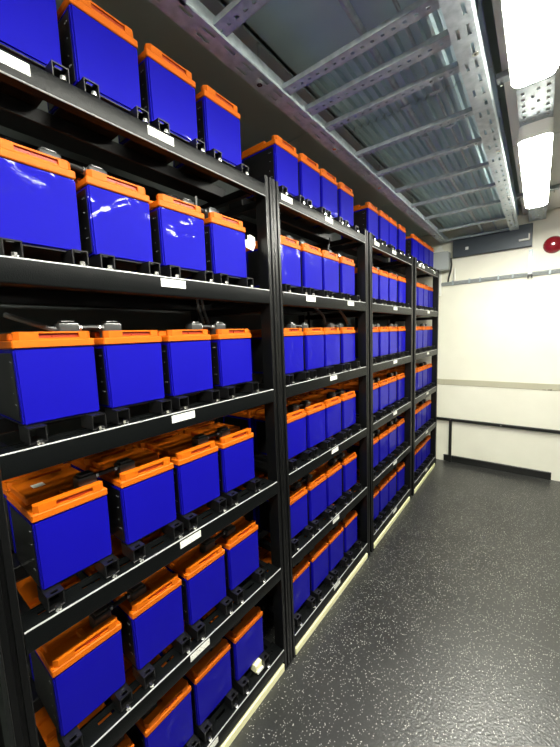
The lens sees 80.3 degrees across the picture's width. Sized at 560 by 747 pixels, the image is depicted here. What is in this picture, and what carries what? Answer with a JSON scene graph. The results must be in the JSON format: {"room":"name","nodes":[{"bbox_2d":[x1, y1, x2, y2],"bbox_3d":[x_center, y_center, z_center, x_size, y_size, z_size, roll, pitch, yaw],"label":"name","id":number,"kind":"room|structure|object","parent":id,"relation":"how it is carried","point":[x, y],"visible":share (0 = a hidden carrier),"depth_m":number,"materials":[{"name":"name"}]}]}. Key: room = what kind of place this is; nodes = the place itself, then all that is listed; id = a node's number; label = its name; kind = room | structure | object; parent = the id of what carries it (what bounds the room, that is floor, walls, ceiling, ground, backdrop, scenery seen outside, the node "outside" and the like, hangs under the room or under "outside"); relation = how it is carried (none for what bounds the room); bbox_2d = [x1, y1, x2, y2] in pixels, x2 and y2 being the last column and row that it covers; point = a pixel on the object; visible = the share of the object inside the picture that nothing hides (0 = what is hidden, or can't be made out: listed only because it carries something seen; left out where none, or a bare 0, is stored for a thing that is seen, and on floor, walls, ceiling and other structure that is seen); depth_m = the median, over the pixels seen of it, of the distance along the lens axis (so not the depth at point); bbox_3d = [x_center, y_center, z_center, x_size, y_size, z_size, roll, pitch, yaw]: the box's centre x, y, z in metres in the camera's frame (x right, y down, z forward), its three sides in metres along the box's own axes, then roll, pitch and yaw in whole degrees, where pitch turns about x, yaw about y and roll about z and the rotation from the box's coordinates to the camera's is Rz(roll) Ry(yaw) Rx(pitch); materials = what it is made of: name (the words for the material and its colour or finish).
{"room":"battery room","nodes":[
{"label":"battery room","id":0,"kind":"room"},
{"bbox_2d":[0,100,387,746],"bbox_3d":[-0.613,0.014,1.725,0.100,2.720,6.350,3,8,38],"label":"wall","id":1,"kind":"structure","parent":0,"point":[129,319],"depth_m":1.45,"materials":[{"name":"grey paint"}]},
{"bbox_2d":[56,0,559,236],"bbox_3d":[0.452,-1.258,0.707,2.920,0.198,6.550,3,8,38],"label":"ceiling","id":2,"kind":"structure","parent":0,"point":[295,35],"depth_m":1.48,"materials":[{"name":"grey paint"}]},
{"bbox_2d":[149,0,518,242],"bbox_3d":[0.168,-1.171,1.011,0.688,0.257,6.060,3,8,38],"label":"cable tray","id":3,"kind":"object","parent":2,"relation":"hanging from","point":[462,29],"visible":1,"depth_m":1.24,"materials":[{"name":"silver metal"}]},
{"bbox_2d":[338,0,483,231],"bbox_3d":[0.219,-1.107,1.020,0.040,0.024,6.120,3,8,38],"label":"conduit","id":4,"kind":"object","parent":3,"relation":"attached to","point":[348,8],"visible":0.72,"depth_m":1.39,"materials":[{"name":"metal"}]},
{"bbox_2d":[392,0,496,228],"bbox_3d":[0.310,-1.106,0.949,0.040,0.014,6.120,3,8,38],"label":"conduit","id":5,"kind":"object","parent":3,"relation":"attached to","point":[435,92],"visible":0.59,"depth_m":1.41,"materials":[{"name":"metal"}]},
{"bbox_2d":[496,56,559,221],"bbox_3d":[0.566,-1.192,0.737,0.270,0.185,6.120,3,8,38],"label":"tray","id":6,"kind":"object","parent":2,"relation":"hanging from","point":[502,77],"visible":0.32,"depth_m":1.48,"materials":[{"name":"silver metal"}]},
{"bbox_2d":[501,0,559,87],"bbox_3d":[0.570,-1.057,0.751,0.145,0.084,1.258,3,8,38],"label":"fluorescent light","id":7,"kind":"object","parent":6,"relation":"attached to","point":[532,27],"visible":1,"depth_m":1.05,"materials":[{"name":"white"}]},
{"bbox_2d":[518,117,553,207],"bbox_3d":[1.613,-1.254,2.088,0.145,0.084,1.198,3,8,38],"label":"fluorescent light","id":8,"kind":"object","parent":6,"relation":"attached to","point":[535,139],"visible":1,"depth_m":1.81,"materials":[{"name":"white"}]},
{"bbox_2d":[193,459,559,746],"bbox_3d":[0.332,1.428,1.260,2.160,0.051,6.450,3,8,38],"label":"floor","id":9,"kind":"structure","parent":0,"point":[447,634],"depth_m":1.69,"materials":[{"name":"plastic"}]},
{"bbox_2d":[0,48,290,746],"bbox_3d":[-0.499,0.342,1.222,0.528,2.177,0.985,3,8,38],"label":"rack","id":10,"kind":"object","parent":9,"relation":"on","point":[23,281],"visible":0.66,"depth_m":0.99,"materials":[{"name":"black metal"}]},
{"bbox_2d":[0,0,69,107],"bbox_3d":[-0.630,-0.785,0.757,0.249,0.252,0.173,3,8,38],"label":"battery","id":11,"kind":"object","parent":10,"relation":"on","point":[29,31],"visible":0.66,"depth_m":0.74,"materials":[{"name":"blue plastic"}]},
{"bbox_2d":[0,463,70,552],"bbox_3d":[-0.778,0.396,1.052,0.206,0.215,0.173,3,8,38],"label":"battery","id":12,"kind":"object","parent":10,"relation":"on","point":[6,484],"visible":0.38,"depth_m":0.95,"materials":[{"name":"orange"}]},
{"bbox_2d":[35,707,56,745],"bbox_3d":[-0.747,1.203,1.145,0.206,0.215,0.173,3,8,38],"label":"battery","id":13,"kind":"object","parent":10,"relation":"on","point":[47,729],"visible":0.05,"depth_m":1.05,"materials":[{"name":"orange"}]},
{"bbox_2d":[16,575,86,679],"bbox_3d":[-0.761,0.799,1.099,0.206,0.215,0.173,3,8,38],"label":"battery","id":14,"kind":"object","parent":10,"relation":"on","point":[27,587],"visible":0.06,"depth_m":1.07,"materials":[{"name":"orange"}]},
{"bbox_2d":[0,138,106,266],"bbox_3d":[-0.587,-0.401,0.842,0.249,0.280,0.266,3,8,38],"label":"battery","id":15,"kind":"object","parent":10,"relation":"on","point":[39,220],"depth_m":0.76,"materials":[{"name":"blue plastic"}]},
{"bbox_2d":[0,320,120,445],"bbox_3d":[-0.569,0.002,0.889,0.249,0.280,0.263,3,8,38],"label":"battery","id":16,"kind":"object","parent":10,"relation":"on","point":[45,377],"depth_m":0.79,"materials":[{"name":"blue plastic"}]},
{"bbox_2d":[3,312,56,330],"bbox_3d":[-0.610,-0.126,0.821,0.123,0.054,0.021,-4,7,-15],"label":"cable","id":17,"kind":"object","parent":16,"relation":"attached to","point":[7,315],"visible":0.87,"depth_m":0.81,"materials":[{"name":"grey plastic"}]},
{"bbox_2d":[6,457,134,612],"bbox_3d":[-0.555,0.406,0.936,0.249,0.280,0.271,3,8,38],"label":"battery","id":18,"kind":"object","parent":10,"relation":"on","point":[60,530],"depth_m":0.85,"materials":[{"name":"blue plastic"}]},
{"bbox_2d":[30,582,146,746],"bbox_3d":[-0.539,0.809,0.983,0.249,0.280,0.271,3,8,38],"label":"battery","id":19,"kind":"object","parent":10,"relation":"on","point":[75,672],"depth_m":0.89,"materials":[{"name":"blue plastic"}]},
{"bbox_2d":[63,445,132,471],"bbox_3d":[-0.654,0.373,1.210,0.206,0.215,0.173,3,8,38],"label":"battery","id":20,"kind":"object","parent":10,"relation":"on","point":[82,464],"visible":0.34,"depth_m":1.12,"materials":[{"name":"orange"}]},
{"bbox_2d":[47,0,149,139],"bbox_3d":[-0.507,-0.808,0.913,0.249,0.252,0.173,3,8,38],"label":"battery","id":21,"kind":"object","parent":10,"relation":"on","point":[99,51],"visible":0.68,"depth_m":0.85,"materials":[{"name":"blue plastic"}]},
{"bbox_2d":[47,703,156,746],"bbox_3d":[-0.523,1.212,1.031,0.249,0.280,0.270,3,8,38],"label":"battery","id":22,"kind":"object","parent":10,"relation":"on","point":[126,742],"depth_m":1.03,"materials":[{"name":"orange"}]},
{"bbox_2d":[77,535,128,585],"bbox_3d":[-0.637,0.776,1.261,0.206,0.215,0.173,3,8,38],"label":"battery","id":23,"kind":"object","parent":10,"relation":"on","point":[115,542],"visible":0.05,"depth_m":1.24,"materials":[{"name":"black"}]},
{"bbox_2d":[74,169,160,275],"bbox_3d":[-0.493,-0.405,0.962,0.249,0.252,0.173,3,8,38],"label":"battery","id":24,"kind":"object","parent":10,"relation":"on","point":[114,213],"visible":0.8,"depth_m":0.89,"materials":[{"name":"blue plastic"}]},
{"bbox_2d":[104,654,132,712],"bbox_3d":[-0.622,1.180,1.304,0.206,0.215,0.173,3,8,38],"label":"battery","id":25,"kind":"object","parent":10,"relation":"on","point":[127,664],"visible":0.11,"depth_m":1.22,"materials":[{"name":"black"}]},
{"bbox_2d":[89,330,171,424],"bbox_3d":[-0.475,-0.001,1.009,0.249,0.252,0.173,3,8,38],"label":"battery","id":26,"kind":"object","parent":10,"relation":"on","point":[128,363],"visible":0.9,"depth_m":0.94,"materials":[{"name":"blue plastic"}]},
{"bbox_2d":[89,447,183,562],"bbox_3d":[-0.456,0.401,1.064,0.249,0.252,0.173,3,8,38],"label":"battery","id":27,"kind":"object","parent":10,"relation":"on","point":[141,501],"visible":0.96,"depth_m":1.00,"materials":[{"name":"blue plastic"}]},
{"bbox_2d":[106,567,190,688],"bbox_3d":[-0.443,0.805,1.109,0.249,0.252,0.173,3,8,38],"label":"battery","id":28,"kind":"object","parent":10,"relation":"on","point":[152,622],"visible":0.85,"depth_m":1.04,"materials":[{"name":"blue plastic"}]},
{"bbox_2d":[124,432,177,449],"bbox_3d":[-0.536,0.350,1.362,0.206,0.215,0.173,3,8,38],"label":"battery","id":29,"kind":"object","parent":10,"relation":"on","point":[142,444],"visible":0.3,"depth_m":1.27,"materials":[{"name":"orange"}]},
{"bbox_2d":[118,43,204,163],"bbox_3d":[-0.386,-0.831,1.069,0.249,0.252,0.173,3,8,38],"label":"battery","id":30,"kind":"object","parent":10,"relation":"on","point":[167,89],"visible":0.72,"depth_m":1.01,"materials":[{"name":"blue plastic"}]},
{"bbox_2d":[125,654,199,746],"bbox_3d":[-0.424,1.208,1.157,0.249,0.252,0.173,3,8,38],"label":"battery","id":31,"kind":"object","parent":10,"relation":"on","point":[170,724],"visible":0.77,"depth_m":1.11,"materials":[{"name":"blue"}]},
{"bbox_2d":[131,194,218,282],"bbox_3d":[-0.341,-0.447,1.154,0.249,0.280,0.267,3,8,38],"label":"battery","id":32,"kind":"object","parent":10,"relation":"on","point":[177,226],"depth_m":1.05,"materials":[{"name":"blue"}]},
{"bbox_2d":[145,426,229,529],"bbox_3d":[-0.313,0.360,1.247,0.249,0.280,0.262,3,8,38],"label":"battery","id":33,"kind":"object","parent":10,"relation":"on","point":[195,470],"depth_m":1.16,"materials":[{"name":"blue"}]},
{"bbox_2d":[157,322,225,409],"bbox_3d":[-0.325,-0.043,1.198,0.249,0.280,0.272,3,8,38],"label":"battery","id":34,"kind":"object","parent":10,"relation":"on","point":[186,354],"depth_m":1.10,"materials":[{"name":"blue"}]},
{"bbox_2d":[169,421,213,434],"bbox_3d":[-0.416,0.328,1.513,0.206,0.215,0.173,3,8,38],"label":"battery","id":35,"kind":"object","parent":10,"relation":"on","point":[187,430],"visible":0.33,"depth_m":1.43,"materials":[{"name":"orange"}]},
{"bbox_2d":[165,524,235,640],"bbox_3d":[-0.296,0.763,1.292,0.249,0.280,0.263,3,8,38],"label":"battery","id":36,"kind":"object","parent":10,"relation":"on","point":[203,586],"depth_m":1.20,"materials":[{"name":"blue"}]},
{"bbox_2d":[162,619,240,742],"bbox_3d":[-0.282,1.167,1.341,0.249,0.280,0.262,3,8,38],"label":"battery","id":37,"kind":"object","parent":10,"relation":"on","point":[210,681],"depth_m":1.24,"materials":[{"name":"blue"}]},
{"bbox_2d":[173,85,248,182],"bbox_3d":[-0.260,-0.855,1.233,0.249,0.252,0.173,3,8,38],"label":"battery","id":38,"kind":"object","parent":10,"relation":"on","point":[218,119],"visible":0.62,"depth_m":1.17,"materials":[{"name":"blue"}]},
{"bbox_2d":[182,212,253,287],"bbox_3d":[-0.246,-0.451,1.279,0.249,0.252,0.173,3,8,38],"label":"battery","id":39,"kind":"object","parent":10,"relation":"on","point":[225,249],"visible":0.7,"depth_m":1.21,"materials":[{"name":"blue"}]},
{"bbox_2d":[190,423,260,505],"bbox_3d":[-0.221,0.357,1.363,0.249,0.252,0.173,3,8,38],"label":"battery","id":40,"kind":"object","parent":10,"relation":"on","point":[235,451],"visible":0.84,"depth_m":1.30,"materials":[{"name":"blue"}]},
{"bbox_2d":[208,329,258,398],"bbox_3d":[-0.228,-0.048,1.325,0.249,0.252,0.173,3,8,38],"label":"battery","id":41,"kind":"object","parent":10,"relation":"on","point":[230,348],"visible":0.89,"depth_m":1.25,"materials":[{"name":"blue"}]},
{"bbox_2d":[202,601,269,694],"bbox_3d":[-0.189,1.163,1.460,0.249,0.252,0.173,3,8,38],"label":"battery","id":42,"kind":"object","parent":10,"relation":"on","point":[245,641],"visible":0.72,"depth_m":1.39,"materials":[{"name":"blue"}]},
{"bbox_2d":[210,516,265,603],"bbox_3d":[-0.206,0.760,1.412,0.249,0.252,0.173,3,8,38],"label":"battery","id":43,"kind":"object","parent":10,"relation":"on","point":[241,556],"visible":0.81,"depth_m":1.34,"materials":[{"name":"blue"}]},
{"bbox_2d":[220,663,284,746],"bbox_3d":[-0.258,1.415,1.192,0.016,0.036,0.899,3,8,38],"label":"strip","id":44,"kind":"object","parent":9,"relation":"on","point":[241,723],"visible":0.9,"depth_m":1.37,"materials":[{"name":"beige"}]},
{"bbox_2d":[204,179,370,662],"bbox_3d":[0.094,0.230,1.983,0.528,2.177,0.948,3,8,38],"label":"rack","id":45,"kind":"object","parent":9,"relation":"on","point":[287,303],"visible":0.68,"depth_m":1.75,"materials":[{"name":"black metal"}]},
{"bbox_2d":[223,405,264,450],"bbox_3d":[-0.180,0.284,1.816,0.206,0.215,0.173,3,8,38],"label":"battery","id":46,"kind":"object","parent":45,"relation":"on","point":[244,419],"visible":0.36,"depth_m":1.72,"materials":[{"name":"orange"}]},
{"bbox_2d":[233,471,267,524],"bbox_3d":[-0.163,0.686,1.868,0.206,0.215,0.173,3,8,38],"label":"battery","id":47,"kind":"object","parent":45,"relation":"on","point":[253,514],"visible":0.07,"depth_m":1.77,"materials":[{"name":"black"}]},
{"bbox_2d":[241,135,304,203],"bbox_3d":[-0.029,-0.898,1.526,0.249,0.252,0.173,3,8,38],"label":"battery","id":48,"kind":"object","parent":45,"relation":"on","point":[277,159],"visible":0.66,"depth_m":1.46,"materials":[{"name":"blue"}]},
{"bbox_2d":[246,235,307,294],"bbox_3d":[0.013,-0.514,1.610,0.249,0.280,0.262,3,8,38],"label":"battery","id":49,"kind":"object","parent":45,"relation":"on","point":[290,248],"depth_m":1.54,"materials":[{"name":"blue"}]},
{"bbox_2d":[250,322,309,383],"bbox_3d":[0.029,-0.111,1.655,0.249,0.280,0.263,3,8,38],"label":"battery","id":50,"kind":"object","parent":45,"relation":"on","point":[293,339],"depth_m":1.59,"materials":[{"name":"blue"}]},
{"bbox_2d":[253,400,312,469],"bbox_3d":[0.046,0.292,1.704,0.249,0.280,0.260,3,8,38],"label":"battery","id":51,"kind":"object","parent":45,"relation":"on","point":[296,420],"depth_m":1.64,"materials":[{"name":"blue"}]},
{"bbox_2d":[258,473,313,550],"bbox_3d":[0.058,0.696,1.750,0.249,0.280,0.265,3,8,38],"label":"battery","id":52,"kind":"object","parent":45,"relation":"on","point":[298,510],"depth_m":1.69,"materials":[{"name":"blue"}]},
{"bbox_2d":[262,547,315,626],"bbox_3d":[0.074,1.099,1.799,0.249,0.280,0.263,3,8,38],"label":"battery","id":53,"kind":"object","parent":45,"relation":"on","point":[301,572],"depth_m":1.72,"materials":[{"name":"blue"}]},
{"bbox_2d":[279,153,326,217],"bbox_3d":[0.090,-0.920,1.676,0.249,0.252,0.173,3,8,38],"label":"battery","id":54,"kind":"object","parent":45,"relation":"on","point":[308,171],"visible":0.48,"depth_m":1.62,"materials":[{"name":"blue"}]},
{"bbox_2d":[286,399,330,456],"bbox_3d":[0.136,0.290,1.820,0.249,0.252,0.173,3,8,38],"label":"battery","id":55,"kind":"object","parent":45,"relation":"on","point":[315,413],"visible":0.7,"depth_m":1.76,"materials":[{"name":"blue"}]},
{"bbox_2d":[293,533,333,600],"bbox_3d":[0.168,1.096,1.918,0.249,0.252,0.173,3,8,38],"label":"battery","id":56,"kind":"object","parent":45,"relation":"on","point":[318,558],"visible":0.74,"depth_m":1.85,"materials":[{"name":"blue"}]},
{"bbox_2d":[300,243,327,296],"bbox_3d":[0.107,-0.517,1.726,0.249,0.252,0.173,3,8,38],"label":"battery","id":57,"kind":"object","parent":45,"relation":"on","point":[310,256],"visible":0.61,"depth_m":1.66,"materials":[{"name":"blue"}]},
{"bbox_2d":[298,470,332,530],"bbox_3d":[0.151,0.693,1.871,0.249,0.252,0.173,3,8,38],"label":"battery","id":58,"kind":"object","parent":45,"relation":"on","point":[316,487],"visible":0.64,"depth_m":1.80,"materials":[{"name":"blue"}]},
{"bbox_2d":[302,328,329,378],"bbox_3d":[0.123,-0.114,1.775,0.249,0.252,0.173,3,8,38],"label":"battery","id":59,"kind":"object","parent":45,"relation":"on","point":[313,338],"visible":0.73,"depth_m":1.71,"materials":[{"name":"blue"}]},
{"bbox_2d":[293,168,343,226],"bbox_3d":[0.206,-0.943,1.829,0.249,0.252,0.173,3,8,38],"label":"battery","id":60,"kind":"object","parent":45,"relation":"on","point":[328,184],"visible":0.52,"depth_m":1.78,"materials":[{"name":"blue"}]},
{"bbox_2d":[298,389,346,445],"bbox_3d":[0.280,0.248,2.006,0.249,0.280,0.268,3,8,38],"label":"battery","id":61,"kind":"object","parent":45,"relation":"on","point":[332,409],"depth_m":1.93,"materials":[{"name":"blue"}]},
{"bbox_2d":[314,452,347,514],"bbox_3d":[0.294,0.652,2.053,0.249,0.280,0.271,3,8,38],"label":"battery","id":62,"kind":"object","parent":45,"relation":"on","point":[333,473],"depth_m":1.97,"materials":[{"name":"blue"}]},
{"bbox_2d":[315,517,348,579],"bbox_3d":[0.285,1.074,2.065,0.249,0.252,0.173,3,8,38],"label":"battery","id":63,"kind":"object","parent":45,"relation":"on","point":[334,538],"visible":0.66,"depth_m":2.00,"materials":[{"name":"blue"}]},
{"bbox_2d":[320,250,344,299],"bbox_3d":[0.221,-0.539,1.873,0.249,0.252,0.173,3,8,38],"label":"battery","id":64,"kind":"object","parent":45,"relation":"on","point":[330,261],"visible":0.48,"depth_m":1.81,"materials":[{"name":"blue"}]},
{"bbox_2d":[322,323,345,373],"bbox_3d":[0.265,-0.155,1.958,0.249,0.280,0.268,3,8,38],"label":"battery","id":65,"kind":"object","parent":45,"relation":"on","point":[331,335],"depth_m":1.87,"materials":[{"name":"blue"}]},
{"bbox_2d":[312,182,358,233],"bbox_3d":[0.331,-0.967,1.990,0.249,0.252,0.173,3,8,38],"label":"battery","id":66,"kind":"object","parent":45,"relation":"on","point":[345,195],"visible":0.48,"depth_m":1.93,"materials":[{"name":"blue"}]},
{"bbox_2d":[316,389,360,436],"bbox_3d":[0.376,0.244,2.133,0.249,0.252,0.173,3,8,38],"label":"battery","id":67,"kind":"object","parent":45,"relation":"on","point":[348,400],"visible":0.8,"depth_m":2.08,"materials":[{"name":"blue"}]},
{"bbox_2d":[318,504,362,560],"bbox_3d":[0.408,1.051,2.227,0.249,0.252,0.173,3,8,38],"label":"battery","id":68,"kind":"object","parent":45,"relation":"on","point":[349,523],"visible":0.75,"depth_m":2.16,"materials":[{"name":"blue"}]},
{"bbox_2d":[334,450,361,499],"bbox_3d":[0.394,0.647,2.181,0.249,0.252,0.173,3,8,38],"label":"battery","id":69,"kind":"object","parent":45,"relation":"on","point":[349,462],"visible":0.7,"depth_m":2.11,"materials":[{"name":"blue"}]},
{"bbox_2d":[339,256,360,301],"bbox_3d":[0.348,-0.563,2.037,0.249,0.252,0.173,3,8,38],"label":"battery","id":70,"kind":"object","parent":45,"relation":"on","point":[346,265],"visible":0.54,"depth_m":1.97,"materials":[{"name":"blue"}]},
{"bbox_2d":[339,327,360,369],"bbox_3d":[0.362,-0.160,2.086,0.249,0.252,0.173,3,8,38],"label":"battery","id":71,"kind":"object","parent":45,"relation":"on","point":[347,336],"visible":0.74,"depth_m":2.02,"materials":[{"name":"blue"}]},
{"bbox_2d":[295,553,367,654],"bbox_3d":[0.336,1.303,1.953,0.016,0.036,0.862,3,8,38],"label":"strip","id":72,"kind":"object","parent":9,"relation":"on","point":[332,601],"visible":0.8,"depth_m":1.86,"materials":[{"name":"beige"}]},
{"bbox_2d":[307,232,412,551],"bbox_3d":[0.686,0.119,2.742,0.528,2.177,0.930,3,8,38],"label":"rack","id":73,"kind":"object","parent":9,"relation":"on","point":[405,313],"visible":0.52,"depth_m":2.56,"materials":[{"name":"black metal"}]},
{"bbox_2d":[341,202,382,243],"bbox_3d":[0.568,-1.011,2.293,0.249,0.252,0.173,3,8,38],"label":"battery","id":74,"kind":"object","parent":73,"relation":"on","point":[365,217],"visible":0.52,"depth_m":2.21,"materials":[{"name":"blue"}]},
{"bbox_2d":[343,377,383,421],"bbox_3d":[0.641,0.180,2.469,0.249,0.280,0.269,3,8,38],"label":"battery","id":75,"kind":"object","parent":73,"relation":"on","point":[351,386],"depth_m":2.40,"materials":[{"name":"blue"}]},
{"bbox_2d":[346,429,383,477],"bbox_3d":[0.656,0.584,2.516,0.249,0.280,0.271,3,8,38],"label":"battery","id":76,"kind":"object","parent":73,"relation":"on","point":[355,447],"depth_m":2.44,"materials":[{"name":"blue"}]},
{"bbox_2d":[348,488,383,530],"bbox_3d":[0.643,1.007,2.526,0.249,0.252,0.173,3,8,38],"label":"battery","id":77,"kind":"object","parent":73,"relation":"on","point":[377,517],"visible":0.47,"depth_m":2.51,"materials":[{"name":"blue"}]},
{"bbox_2d":[354,327,382,363],"bbox_3d":[0.598,-0.204,2.386,0.249,0.252,0.173,3,8,38],"label":"battery","id":78,"kind":"object","parent":73,"relation":"on","point":[376,358],"visible":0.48,"depth_m":2.34,"materials":[{"name":"blue"}]},
{"bbox_2d":[355,267,382,303],"bbox_3d":[0.582,-0.607,2.337,0.249,0.252,0.173,3,8,38],"label":"battery","id":79,"kind":"object","parent":73,"relation":"on","point":[376,300],"visible":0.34,"depth_m":2.30,"materials":[{"name":"blue"}]},
{"bbox_2d":[356,379,392,415],"bbox_3d":[0.738,0.176,2.596,0.249,0.252,0.173,3,8,38],"label":"battery","id":80,"kind":"object","parent":73,"relation":"on","point":[383,406],"visible":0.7,"depth_m":2.53,"materials":[{"name":"blue"}]},
{"bbox_2d":[357,478,392,517],"bbox_3d":[0.768,0.983,2.689,0.249,0.252,0.173,3,8,38],"label":"battery","id":81,"kind":"object","parent":73,"relation":"on","point":[382,487],"visible":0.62,"depth_m":2.62,"materials":[{"name":"blue"}]},
{"bbox_2d":[377,429,392,467],"bbox_3d":[0.752,0.579,2.642,0.249,0.252,0.173,3,8,38],"label":"battery","id":82,"kind":"object","parent":73,"relation":"on","point":[383,456],"visible":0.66,"depth_m":2.57,"materials":[{"name":"blue"}]},
{"bbox_2d":[378,327,392,360],"bbox_3d":[0.723,-0.227,2.545,0.249,0.252,0.173,3,8,38],"label":"battery","id":83,"kind":"object","parent":73,"relation":"on","point":[383,331],"visible":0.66,"depth_m":2.47,"materials":[{"name":"blue"}]},
{"bbox_2d":[378,270,392,305],"bbox_3d":[0.707,-0.631,2.501,0.249,0.252,0.173,3,8,38],"label":"battery","id":84,"kind":"object","parent":73,"relation":"on","point":[382,275],"visible":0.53,"depth_m":2.43,"materials":[{"name":"blue"}]},
{"bbox_2d":[378,210,393,249],"bbox_3d":[0.693,-1.034,2.450,0.249,0.252,0.173,3,8,38],"label":"battery","id":85,"kind":"object","parent":73,"relation":"on","point":[383,220],"visible":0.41,"depth_m":2.38,"materials":[{"name":"blue"}]},
{"bbox_2d":[373,371,400,409],"bbox_3d":[0.884,0.134,2.783,0.249,0.280,0.277,3,8,38],"label":"battery","id":86,"kind":"object","parent":73,"relation":"on","point":[392,402],"depth_m":2.70,"materials":[{"name":"blue"}]},
{"bbox_2d":[372,217,401,253],"bbox_3d":[0.808,-1.057,2.602,0.249,0.252,0.173,3,8,38],"label":"battery","id":87,"kind":"object","parent":73,"relation":"on","point":[392,224],"visible":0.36,"depth_m":2.56,"materials":[{"name":"blue"}]},
{"bbox_2d":[376,470,400,507],"bbox_3d":[0.885,0.961,2.838,0.249,0.252,0.173,3,8,38],"label":"battery","id":88,"kind":"object","parent":73,"relation":"on","point":[391,477],"visible":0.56,"depth_m":2.78,"materials":[{"name":"blue"}]},
{"bbox_2d":[378,418,400,459],"bbox_3d":[0.900,0.537,2.831,0.249,0.280,0.275,3,8,38],"label":"battery","id":89,"kind":"object","parent":73,"relation":"on","point":[392,450],"depth_m":2.75,"materials":[{"name":"blue"}]},
{"bbox_2d":[376,372,408,404],"bbox_3d":[0.987,0.129,2.914,0.249,0.252,0.173,3,8,38],"label":"battery","id":90,"kind":"object","parent":73,"relation":"on","point":[400,382],"visible":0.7,"depth_m":2.85,"materials":[{"name":"blue"}]},
{"bbox_2d":[376,224,409,257],"bbox_3d":[0.942,-1.082,2.773,0.249,0.252,0.173,3,8,38],"label":"battery","id":91,"kind":"object","parent":73,"relation":"on","point":[401,233],"visible":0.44,"depth_m":2.71,"materials":[{"name":"blue"}]},
{"bbox_2d":[387,323,401,358],"bbox_3d":[0.873,-0.270,2.735,0.249,0.280,0.273,3,8,38],"label":"battery","id":92,"kind":"object","parent":73,"relation":"on","point":[392,334],"depth_m":2.65,"materials":[{"name":"blue"}]},
{"bbox_2d":[388,273,401,306],"bbox_3d":[0.826,-0.653,2.651,0.249,0.252,0.173,3,8,38],"label":"battery","id":93,"kind":"object","parent":73,"relation":"on","point":[392,283],"visible":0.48,"depth_m":2.59,"materials":[{"name":"blue"}]},
{"bbox_2d":[386,462,408,496],"bbox_3d":[1.023,0.935,3.011,0.249,0.252,0.173,3,8,38],"label":"battery","id":94,"kind":"object","parent":73,"relation":"on","point":[400,469],"visible":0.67,"depth_m":2.93,"materials":[{"name":"blue"}]},
{"bbox_2d":[390,417,408,451],"bbox_3d":[1.004,0.532,2.965,0.249,0.252,0.173,3,8,38],"label":"battery","id":95,"kind":"object","parent":73,"relation":"on","point":[400,443],"visible":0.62,"depth_m":2.89,"materials":[{"name":"blue"}]},
{"bbox_2d":[396,276,409,307],"bbox_3d":[0.960,-0.678,2.820,0.249,0.252,0.173,3,8,38],"label":"battery","id":96,"kind":"object","parent":73,"relation":"on","point":[401,282],"visible":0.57,"depth_m":2.75,"materials":[{"name":"blue"}]},
{"bbox_2d":[396,327,409,356],"bbox_3d":[0.976,-0.275,2.868,0.249,0.252,0.173,3,8,38],"label":"battery","id":97,"kind":"object","parent":73,"relation":"on","point":[400,330],"visible":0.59,"depth_m":2.79,"materials":[{"name":"blue"}]},
{"bbox_2d":[374,497,409,547],"bbox_3d":[0.927,1.192,2.711,0.016,0.036,0.844,3,8,38],"label":"strip","id":98,"kind":"object","parent":9,"relation":"on","point":[402,507],"visible":0.86,"depth_m":2.65,"materials":[{"name":"beige"}]},
{"bbox_2d":[373,257,438,495],"bbox_3d":[1.274,0.008,3.496,0.528,2.177,0.882,3,8,38],"label":"rack","id":99,"kind":"object","parent":9,"relation":"on","point":[432,315],"visible":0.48,"depth_m":3.37,"materials":[{"name":"metal"}]},
{"bbox_2d":[390,234,421,263],"bbox_3d":[1.163,-1.123,3.055,0.249,0.252,0.173,3,8,38],"label":"battery","id":100,"kind":"object","parent":99,"relation":"on","point":[412,240],"visible":0.45,"depth_m":2.97,"materials":[{"name":"blue"}]},
{"bbox_2d":[399,366,425,393],"bbox_3d":[1.330,0.065,3.350,0.249,0.252,0.173,3,8,38],"label":"battery","id":101,"kind":"object","parent":99,"relation":"on","point":[419,369],"visible":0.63,"depth_m":3.29,"materials":[{"name":"blue"}]},
{"bbox_2d":[437,417,559,462],"bbox_3d":[2.217,0.787,3.657,2.040,0.522,0.044,3,8,38],"label":"guard rail","id":102,"kind":"object","parent":9,"relation":"on","point":[450,420],"visible":0.86,"depth_m":3.62,"materials":[{"name":"black"}]},
{"bbox_2d":[388,204,559,480],"bbox_3d":[2.220,-0.312,3.585,2.160,2.720,0.100,3,8,38],"label":"wall","id":103,"kind":"structure","parent":0,"point":[502,330],"depth_m":3.46,"materials":[{"name":"white paint"}]},
{"bbox_2d":[433,245,451,281],"bbox_3d":[1.760,-1.198,3.623,0.204,0.386,0.198,3,8,38],"label":"electrical box","id":104,"kind":"object","parent":103,"relation":"attached to","point":[442,261],"visible":0.82,"depth_m":3.56,"materials":[{"name":"plastic"}]},
{"bbox_2d":[453,223,532,257],"bbox_3d":[2.137,-1.342,3.370,0.685,0.210,0.100,3,8,38],"label":"duct","id":105,"kind":"object","parent":103,"relation":"attached to","point":[522,237],"visible":0.97,"depth_m":3.35,"materials":[{"name":"grey"}]},
{"bbox_2d":[443,454,550,479],"bbox_3d":[2.321,1.010,3.618,0.986,0.080,0.030,3,8,38],"label":"baseboard","id":106,"kind":"structure","parent":103,"relation":"attached to","point":[462,460],"depth_m":3.58,"materials":[{"name":"black"}]},
{"bbox_2d":[437,379,559,390],"bbox_3d":[2.205,0.112,3.587,2.050,0.066,0.012,3,8,38],"label":"trim","id":107,"kind":"structure","parent":103,"relation":"attached to","point":[516,385],"depth_m":3.49,"materials":[{"name":"beige"}]},
{"bbox_2d":[441,269,559,285],"bbox_3d":[2.381,-0.972,3.282,1.470,0.050,0.026,3,8,38],"label":"conduit","id":108,"kind":"object","parent":103,"relation":"attached to","point":[512,276],"visible":1,"depth_m":3.38,"materials":[{"name":"grey"}]},
{"bbox_2d":[543,236,559,252],"bbox_3d":[2.548,-1.206,3.090,0.156,0.156,0.069,3,8,38],"label":"bell","id":109,"kind":"object","parent":103,"relation":"attached to","point":[552,244],"visible":1,"depth_m":3.08,"materials":[{"name":"red metal"}]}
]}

